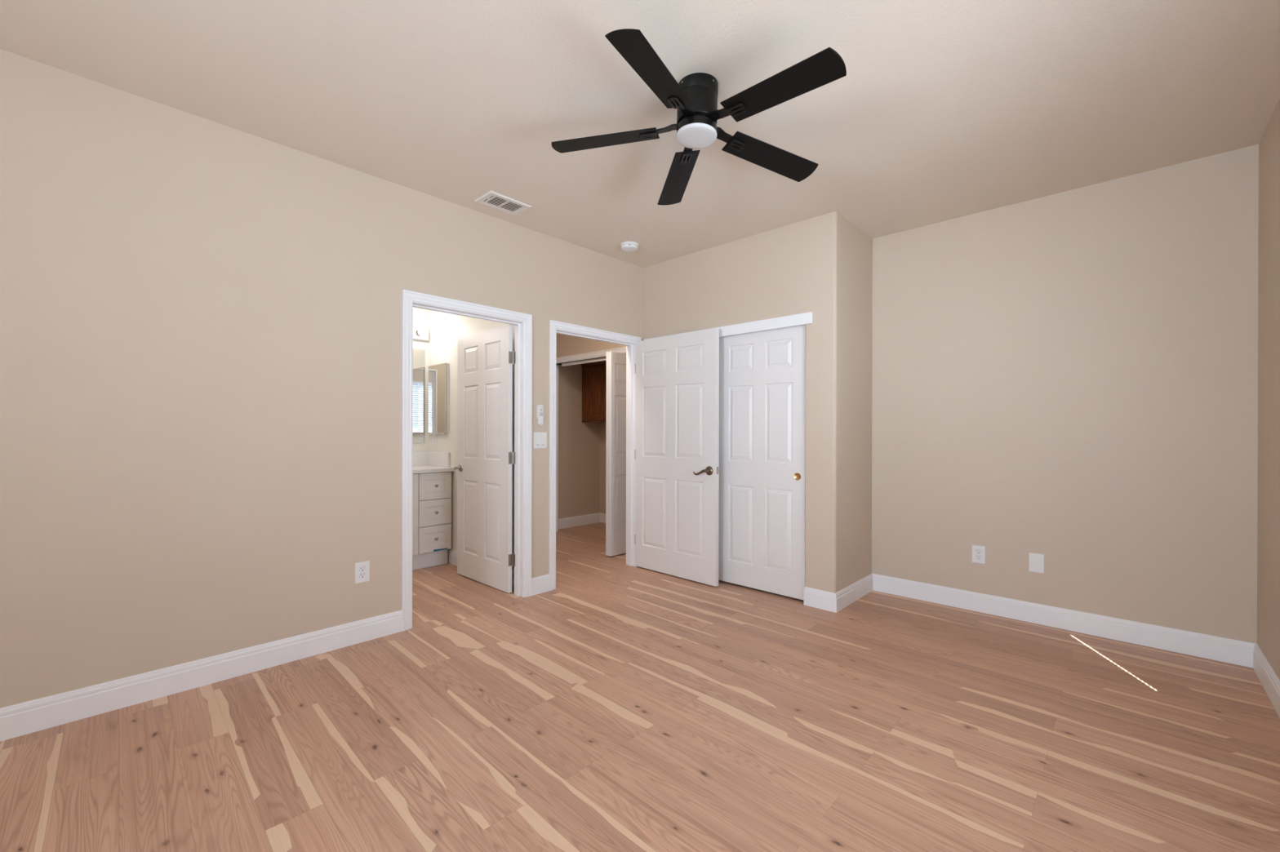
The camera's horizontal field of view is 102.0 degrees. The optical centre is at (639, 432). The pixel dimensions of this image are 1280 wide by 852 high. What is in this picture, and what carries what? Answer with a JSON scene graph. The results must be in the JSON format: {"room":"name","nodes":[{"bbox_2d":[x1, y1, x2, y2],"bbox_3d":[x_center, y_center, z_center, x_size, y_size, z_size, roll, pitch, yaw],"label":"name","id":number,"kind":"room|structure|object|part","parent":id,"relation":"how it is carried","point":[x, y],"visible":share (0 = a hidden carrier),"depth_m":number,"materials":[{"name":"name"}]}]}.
{"room":"empty bedroom","nodes":[
{"label":"empty bedroom","id":0,"kind":"room"},
{"bbox_2d":[0,48,643,707],"bbox_3d":[-1.685,-0.146,3.035,0.115,2.737,7.770,0,0,43],"label":"wall","id":1,"kind":"structure","parent":0,"point":[201,318],"depth_m":2.48,"materials":[{"name":"paint"}]},
{"bbox_2d":[0,610,402,741],"bbox_3d":[-2.842,1.157,1.716,0.015,0.127,4.026,0,0,43],"label":"baseboard","id":2,"kind":"structure","parent":1,"relation":"attached to","point":[24,718],"depth_m":2.43,"materials":[{"name":"paint"}]},
{"bbox_2d":[355,560,369,583],"bbox_3d":[-1.619,0.818,3.019,0.008,0.121,0.079,0,0,43],"label":"power outlet","id":3,"kind":"object","parent":1,"relation":"attached to","point":[362,569],"visible":1,"depth_m":3.02,"materials":[{"name":"white plastic"}]},
{"bbox_2d":[359,573,365,578],"bbox_3d":[-1.617,0.837,3.018,0.004,0.028,0.034,0,0,43],"label":"receptacle","id":4,"kind":"object","parent":3,"relation":"attached to","point":[362,575],"depth_m":3.02,"materials":[{"name":"white plastic"}]},
{"bbox_2d":[359,566,365,571],"bbox_3d":[-1.617,0.798,3.018,0.004,0.028,0.034,0,0,43],"label":"receptacle","id":5,"kind":"object","parent":3,"relation":"attached to","point":[361,568],"depth_m":3.02,"materials":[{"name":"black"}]},
{"bbox_2d":[401,289,532,631],"bbox_3d":[-1.178,0.174,3.565,0.134,2.098,0.945,0,0,43],"label":"door frame","id":6,"kind":"structure","parent":1,"relation":"attached to","point":[408,296],"depth_m":3.72,"materials":[{"name":"paint"}]},
{"bbox_2d":[453,324,515,593],"bbox_3d":[-1.269,0.201,4.144,0.822,2.018,0.105,0,0,43],"label":"door","id":7,"kind":"structure","parent":1,"relation":"in","point":[486,457],"depth_m":4.13,"materials":[{"name":"white paint"}]},
{"bbox_3d":[-1.540,0.305,4.369,0.066,0.066,0.061,0,0,43],"label":"handle","id":8,"kind":"part","parent":7,"relation":"part of","materials":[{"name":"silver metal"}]},
{"bbox_2d":[533,432,546,448],"bbox_3d":[-0.756,0.063,3.932,0.010,0.122,0.122,0,0,43],"label":"light switch","id":9,"kind":"object","parent":1,"relation":"attached to","point":[540,439],"visible":1,"depth_m":3.93,"materials":[{"name":"white plastic"}]},
{"bbox_2d":[536,405,543,418],"bbox_3d":[-0.758,-0.149,3.924,0.017,0.099,0.051,0,0,43],"label":"remote holder","id":10,"kind":"object","parent":1,"relation":"attached to","point":[536,406],"visible":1,"depth_m":3.91,"materials":[{"name":"white plastic"}]},
{"bbox_2d":[537,404,543,425],"bbox_3d":[-0.753,-0.129,3.920,0.019,0.153,0.042,0,0,43],"label":"remote control","id":11,"kind":"object","parent":10,"relation":"in","point":[540,408],"visible":1,"depth_m":3.91,"materials":[{"name":"white plastic"}]},
{"bbox_2d":[531,573,550,595],"bbox_3d":[-0.754,1.160,3.934,0.015,0.127,0.175,0,0,43],"label":"baseboard","id":12,"kind":"structure","parent":1,"relation":"attached to","point":[540,584],"depth_m":3.92,"materials":[{"name":"paint"}]},
{"bbox_2d":[549,320,641,591],"bbox_3d":[-0.386,0.180,4.406,0.134,2.088,1.024,0,0,43],"label":"door frame","id":13,"kind":"structure","parent":1,"relation":"attached to","point":[630,347],"depth_m":4.45,"materials":[{"name":"paint"}]},
{"bbox_2d":[634,328,719,586],"bbox_3d":[0.291,0.199,4.395,0.916,2.030,0.158,0,0,45],"label":"door","id":14,"kind":"structure","parent":1,"relation":"in","point":[677,451],"depth_m":4.34,"materials":[{"name":"white paint"}]},
{"bbox_3d":[0.498,0.309,4.122,0.162,0.074,0.060,0,0,45],"label":"lever handle","id":15,"kind":"part","parent":14,"relation":"part of","materials":[{"name":"brown metal"}]},
{"bbox_2d":[413,306,428,451],"bbox_3d":[-2.896,-0.150,4.371,0.100,2.737,2.215,0,0,43],"label":"wall","id":16,"kind":"structure","parent":0,"point":[420,316],"depth_m":5.11,"materials":[{"name":"white paint"}]},
{"bbox_2d":[413,347,425,443],"bbox_3d":[-2.527,-0.351,4.685,0.008,0.929,1.178,0,0,43],"label":"wall mirror","id":17,"kind":"object","parent":16,"relation":"attached to","point":[419,355],"visible":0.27,"depth_m":5.07,"materials":[{"name":"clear mirror"}]},
{"bbox_2d":[412,451,427,466],"bbox_3d":[-2.525,0.259,4.678,0.018,0.140,1.253,0,0,43],"label":"backsplash","id":18,"kind":"structure","parent":16,"relation":"attached to","point":[420,458],"depth_m":5.06,"materials":[{"name":"stone"}]},
{"bbox_2d":[413,326,428,341],"bbox_3d":[-2.343,-0.959,4.763,0.165,0.120,0.843,0,0,43],"label":"vanity light","id":19,"kind":"object","parent":16,"relation":"attached to","point":[419,333],"visible":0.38,"depth_m":5.00,"materials":[{"name":"glass"}]},
{"bbox_3d":[-2.091,-0.956,4.963,0.071,0.072,0.072,0,0,43],"label":"bulb","id":20,"kind":"part","parent":19,"relation":"part of","materials":[{"name":"white glass"}]},
{"bbox_2d":[428,310,515,570],"bbox_3d":[-2.264,-0.149,5.338,3.885,2.737,0.060,0,0,43],"label":"wall","id":21,"kind":"structure","parent":0,"point":[445,329],"depth_m":4.79,"materials":[{"name":"white paint"}]},
{"bbox_2d":[432,434,436,445],"bbox_3d":[-1.995,0.070,5.038,0.079,0.121,0.008,0,0,43],"label":"power outlet","id":22,"kind":"object","parent":21,"relation":"attached to","point":[434,436],"visible":0.97,"depth_m":5.04,"materials":[{"name":"white plastic"}]},
{"bbox_2d":[427,363,448,434],"bbox_3d":[-1.936,-0.313,4.968,0.386,0.666,0.029,0,0,43],"label":"medicine cabinet","id":23,"kind":"object","parent":21,"relation":"attached to","point":[437,375],"visible":1,"depth_m":4.93,"materials":[{"name":"paint"}]},
{"bbox_2d":[448,549,514,587],"bbox_3d":[-1.325,1.159,4.401,1.227,0.127,0.015,0,0,43],"label":"baseboard","id":24,"kind":"structure","parent":21,"relation":"attached to","point":[452,554],"depth_m":4.75,"materials":[{"name":"paint"}]},
{"bbox_2d":[558,364,599,519],"bbox_3d":[-0.852,-0.147,6.769,0.100,2.737,0.790,0,0,43],"label":"wall","id":25,"kind":"structure","parent":0,"point":[579,442],"depth_m":6.71,"materials":[{"name":"paint"}]},
{"bbox_2d":[558,512,605,528],"bbox_3d":[-0.147,1.160,6.104,1.845,0.127,0.790,0,0,43],"label":"baseboard","id":26,"kind":"structure","parent":25,"relation":"attached to","point":[571,522],"depth_m":6.77,"materials":[{"name":"paint"}]},
{"bbox_2d":[556,333,626,364],"bbox_3d":[-1.192,-0.148,6.478,3.885,2.737,0.100,0,0,43],"label":"wall","id":27,"kind":"structure","parent":0,"point":[566,345],"depth_m":5.96,"materials":[{"name":"paint"}]},
{"bbox_2d":[561,357,606,366],"bbox_3d":[-0.456,-0.806,5.787,1.300,0.033,0.030,0,0,43],"label":"track","id":28,"kind":"object","parent":27,"relation":"attached to","point":[602,359],"visible":0.64,"depth_m":5.93,"materials":[{"name":"metal"}]},
{"bbox_2d":[555,346,626,531],"bbox_3d":[-0.508,0.166,5.824,1.606,2.113,0.118,0,0,43],"label":"door frame","id":29,"kind":"structure","parent":27,"relation":"attached to","point":[557,384],"depth_m":6.20,"materials":[{"name":"paint"}]},
{"bbox_2d":[605,351,626,556],"bbox_3d":[-0.185,0.214,5.187,0.072,1.991,0.356,0,0,43],"label":"door","id":30,"kind":"structure","parent":27,"relation":"in","point":[615,395],"depth_m":5.09,"materials":[{"name":"white paint"}]},
{"bbox_2d":[600,422,605,513],"bbox_3d":[0.125,-0.145,6.461,1.945,2.737,0.100,0,0,43],"label":"wall","id":31,"kind":"structure","parent":0,"point":[602,425],"depth_m":6.98,"materials":[{"name":"paint"}]},
{"bbox_2d":[581,360,606,422],"bbox_3d":[-0.385,-0.519,6.633,0.756,0.788,0.347,0,0,43],"label":"upper cabinet","id":32,"kind":"object","parent":31,"relation":"attached to","point":[593,374],"visible":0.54,"depth_m":6.60,"materials":[{"name":"brown wood"}]},
{"bbox_3d":[-0.495,-0.883,6.516,0.756,0.060,0.026,0,0,43],"label":"crown","id":33,"kind":"part","parent":32,"relation":"part of","materials":[{"name":"brown wood"}]},
{"bbox_2d":[0,522,1279,851],"bbox_3d":[-1.372,1.224,2.588,6.760,0.005,8.239,0,0,43],"label":"floor","id":34,"kind":"structure","parent":0,"point":[618,707],"depth_m":2.07,"materials":[{"name":"brown wood"}]},
{"bbox_2d":[412,471,452,570],"bbox_3d":[-2.325,0.792,4.504,0.548,0.856,1.233,0,0,43],"label":"bathroom vanity","id":35,"kind":"object","parent":34,"relation":"on","point":[432,492],"visible":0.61,"depth_m":4.64,"materials":[{"name":"beige wood"}]},
{"bbox_3d":[-2.105,0.720,4.390,0.020,0.708,0.448,0,0,43],"label":"cabinet door","id":36,"kind":"part","parent":35,"relation":"part of","materials":[{"name":"white laminate"}]},
{"bbox_2d":[412,451,454,473],"bbox_3d":[-2.334,0.276,4.500,0.541,0.172,1.254,0,0,43],"label":"countertop","id":37,"kind":"structure","parent":35,"relation":"on","point":[423,462],"depth_m":4.95,"materials":[{"name":"stone"}]},
{"bbox_3d":[-1.846,0.960,4.666,0.020,0.230,0.300,0,0,43],"label":"drawer","id":38,"kind":"part","parent":35,"relation":"part of","materials":[{"name":"white laminate"}]},
{"bbox_3d":[-1.846,0.724,4.666,0.020,0.229,0.300,0,0,43],"label":"drawer","id":39,"kind":"part","parent":35,"relation":"part of","materials":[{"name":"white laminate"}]},
{"bbox_3d":[-1.845,0.485,4.666,0.020,0.238,0.300,0,0,43],"label":"drawer","id":40,"kind":"part","parent":35,"relation":"part of","materials":[{"name":"white laminate"}]},
{"bbox_2d":[433,548,447,551],"bbox_3d":[-1.807,1.066,4.693,0.001,0.018,0.131,0,0,43],"label":"tape","id":41,"kind":"object","parent":35,"relation":"attached to","point":[434,550],"visible":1,"depth_m":4.68,"materials":[{"name":"blue plastic"}]},
{"bbox_2d":[0,0,1279,267],"bbox_3d":[-1.726,-1.575,3.075,7.966,0.120,7.770,0,0,43],"label":"ceiling","id":42,"kind":"structure","parent":0,"point":[942,110],"depth_m":2.28,"materials":[{"name":"paint"}]},
{"bbox_2d":[474,191,531,215],"bbox_3d":[-0.903,-1.507,3.425,0.201,0.013,0.306,0,0,43],"label":"ceiling vent","id":43,"kind":"object","parent":42,"relation":"in","point":[492,199],"visible":1,"depth_m":3.41,"materials":[{"name":"white metal"}]},
{"bbox_2d":[620,241,638,252],"bbox_3d":[-0.085,-1.489,4.179,0.142,0.046,0.142,0,0,43],"label":"smoke detector","id":44,"kind":"object","parent":42,"relation":"attached to","point":[628,246],"visible":1,"depth_m":4.13,"materials":[{"name":"white plastic"}]},
{"bbox_2d":[551,28,846,204],"bbox_3d":[0.281,-1.384,2.223,1.261,0.266,1.212,0,0,-43],"label":"ceiling fan","id":45,"kind":"object","parent":42,"relation":"hanging from","point":[695,95],"visible":1,"depth_m":2.18,"materials":[{"name":"black wood"}]},
{"bbox_3d":[-0.160,-1.313,2.335,0.485,0.005,0.134,-2,10,10],"label":"blade","id":46,"kind":"part","parent":45,"relation":"part of","materials":[{"name":"black wood"}]},
{"bbox_3d":[0.049,-1.315,1.896,0.134,0.005,0.485,14,9,27],"label":"blade","id":47,"kind":"part","parent":45,"relation":"part of","materials":[{"name":"black wood"}]},
{"bbox_3d":[0.113,-1.335,2.285,0.155,0.030,0.050,0,0,11],"label":"blade arm","id":48,"kind":"part","parent":45,"relation":"part of","materials":[{"name":"black metal"}]},
{"bbox_3d":[0.193,-1.297,2.670,0.134,0.005,0.485,-10,-3,-8],"label":"blade","id":49,"kind":"part","parent":45,"relation":"part of","materials":[{"name":"black wood"}]},
{"bbox_3d":[0.182,-1.335,2.139,0.050,0.033,0.155,1,-1,29],"label":"blade arm","id":50,"kind":"part","parent":45,"relation":"part of","materials":[{"name":"black metal"}]},
{"bbox_3d":[0.230,-1.329,2.396,0.050,0.033,0.155,2,-1,-7],"label":"blade arm","id":51,"kind":"part","parent":45,"relation":"part of","materials":[{"name":"black metal"}]},
{"bbox_3d":[0.342,-1.330,2.160,0.050,0.033,0.155,3,-1,-43],"label":"blade arm","id":52,"kind":"part","parent":45,"relation":"part of","materials":[{"name":"black metal"}]},
{"bbox_3d":[0.372,-1.326,2.319,0.155,0.033,0.050,2,-1,-25],"label":"blade arm","id":53,"kind":"part","parent":45,"relation":"part of","materials":[{"name":"black metal"}]},
{"bbox_3d":[0.620,-1.289,2.437,0.485,0.005,0.134,6,-15,-25],"label":"blade","id":54,"kind":"part","parent":45,"relation":"part of","materials":[{"name":"black wood"}]},
{"bbox_3d":[0.531,-1.300,1.959,0.134,0.005,0.485,19,-9,-43],"label":"blade","id":55,"kind":"part","parent":45,"relation":"part of","materials":[{"name":"black wood"}]},
{"bbox_2d":[643,211,872,593],"bbox_3d":[0.935,-0.141,4.422,1.800,2.737,0.742,0,0,43],"label":"wall","id":56,"kind":"structure","parent":0,"point":[821,265],"depth_m":3.75,"materials":[{"name":"paint"}]},
{"bbox_2d":[644,311,812,340],"bbox_3d":[0.626,-0.805,4.191,1.604,0.080,0.020,0,0,43],"label":"trim","id":57,"kind":"structure","parent":56,"relation":"attached to","point":[805,318],"depth_m":3.89,"materials":[{"name":"paint"}]},
{"bbox_3d":[0.671,-0.791,4.257,1.520,0.025,0.086,0,0,43],"label":"track","id":58,"kind":"object","parent":56,"relation":"attached to","visible":0},
{"bbox_2d":[718,324,805,599],"bbox_3d":[0.917,0.212,3.991,0.767,1.994,0.038,0,0,43],"label":"door","id":59,"kind":"structure","parent":58,"relation":"hanging from","point":[762,499],"depth_m":3.95,"materials":[{"name":"white paint"}]},
{"bbox_3d":[1.141,0.324,3.757,0.055,0.055,0.004,0,0,43],"label":"finger pull","id":60,"kind":"part","parent":59,"relation":"part of","materials":[{"name":"gold metal"}]},
{"bbox_2d":[871,144,1258,644],"bbox_3d":[1.948,-0.139,3.991,3.866,2.737,0.120,0,0,43],"label":"wall","id":61,"kind":"structure","parent":0,"point":[1070,377],"depth_m":3.17,"materials":[{"name":"paint"}]},
{"bbox_2d":[972,545,985,564],"bbox_3d":[2.322,0.840,3.551,0.079,0.121,0.008,0,0,43],"label":"power outlet","id":62,"kind":"object","parent":61,"relation":"attached to","point":[978,552],"visible":1,"depth_m":3.55,"materials":[{"name":"white plastic"}]},
{"bbox_2d":[975,555,981,559],"bbox_3d":[2.320,0.859,3.549,0.034,0.028,0.004,0,0,43],"label":"receptacle","id":63,"kind":"object","parent":62,"relation":"attached to","point":[977,557],"depth_m":3.55,"materials":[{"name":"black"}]},
{"bbox_2d":[975,549,981,554],"bbox_3d":[2.320,0.820,3.549,0.034,0.028,0.004,0,0,43],"label":"receptacle","id":64,"kind":"object","parent":62,"relation":"attached to","point":[977,551],"depth_m":3.55,"materials":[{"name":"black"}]},
{"bbox_2d":[1028,552,1044,573],"bbox_3d":[2.552,0.843,3.334,0.079,0.121,0.007,0,0,43],"label":"blank cover plate","id":65,"kind":"object","parent":61,"relation":"attached to","point":[1036,561],"visible":1,"depth_m":3.33,"materials":[{"name":"white plastic"}]},
{"bbox_2d":[1257,97,1279,680],"bbox_3d":[0.868,-0.138,0.111,0.120,2.737,7.012,0,0,43],"label":"wall","id":66,"kind":"structure","parent":0,"point":[1268,239],"depth_m":2.48,"materials":[{"name":"paint"}]},
{"bbox_2d":[803,573,1279,717],"bbox_3d":[0.073,1.164,0.940,2.167,0.127,6.892,0,0,43],"label":"baseboard","id":67,"kind":"structure","parent":66,"relation":"attached to","point":[1246,654],"depth_m":3.21,"materials":[{"name":"paint"}]}
]}

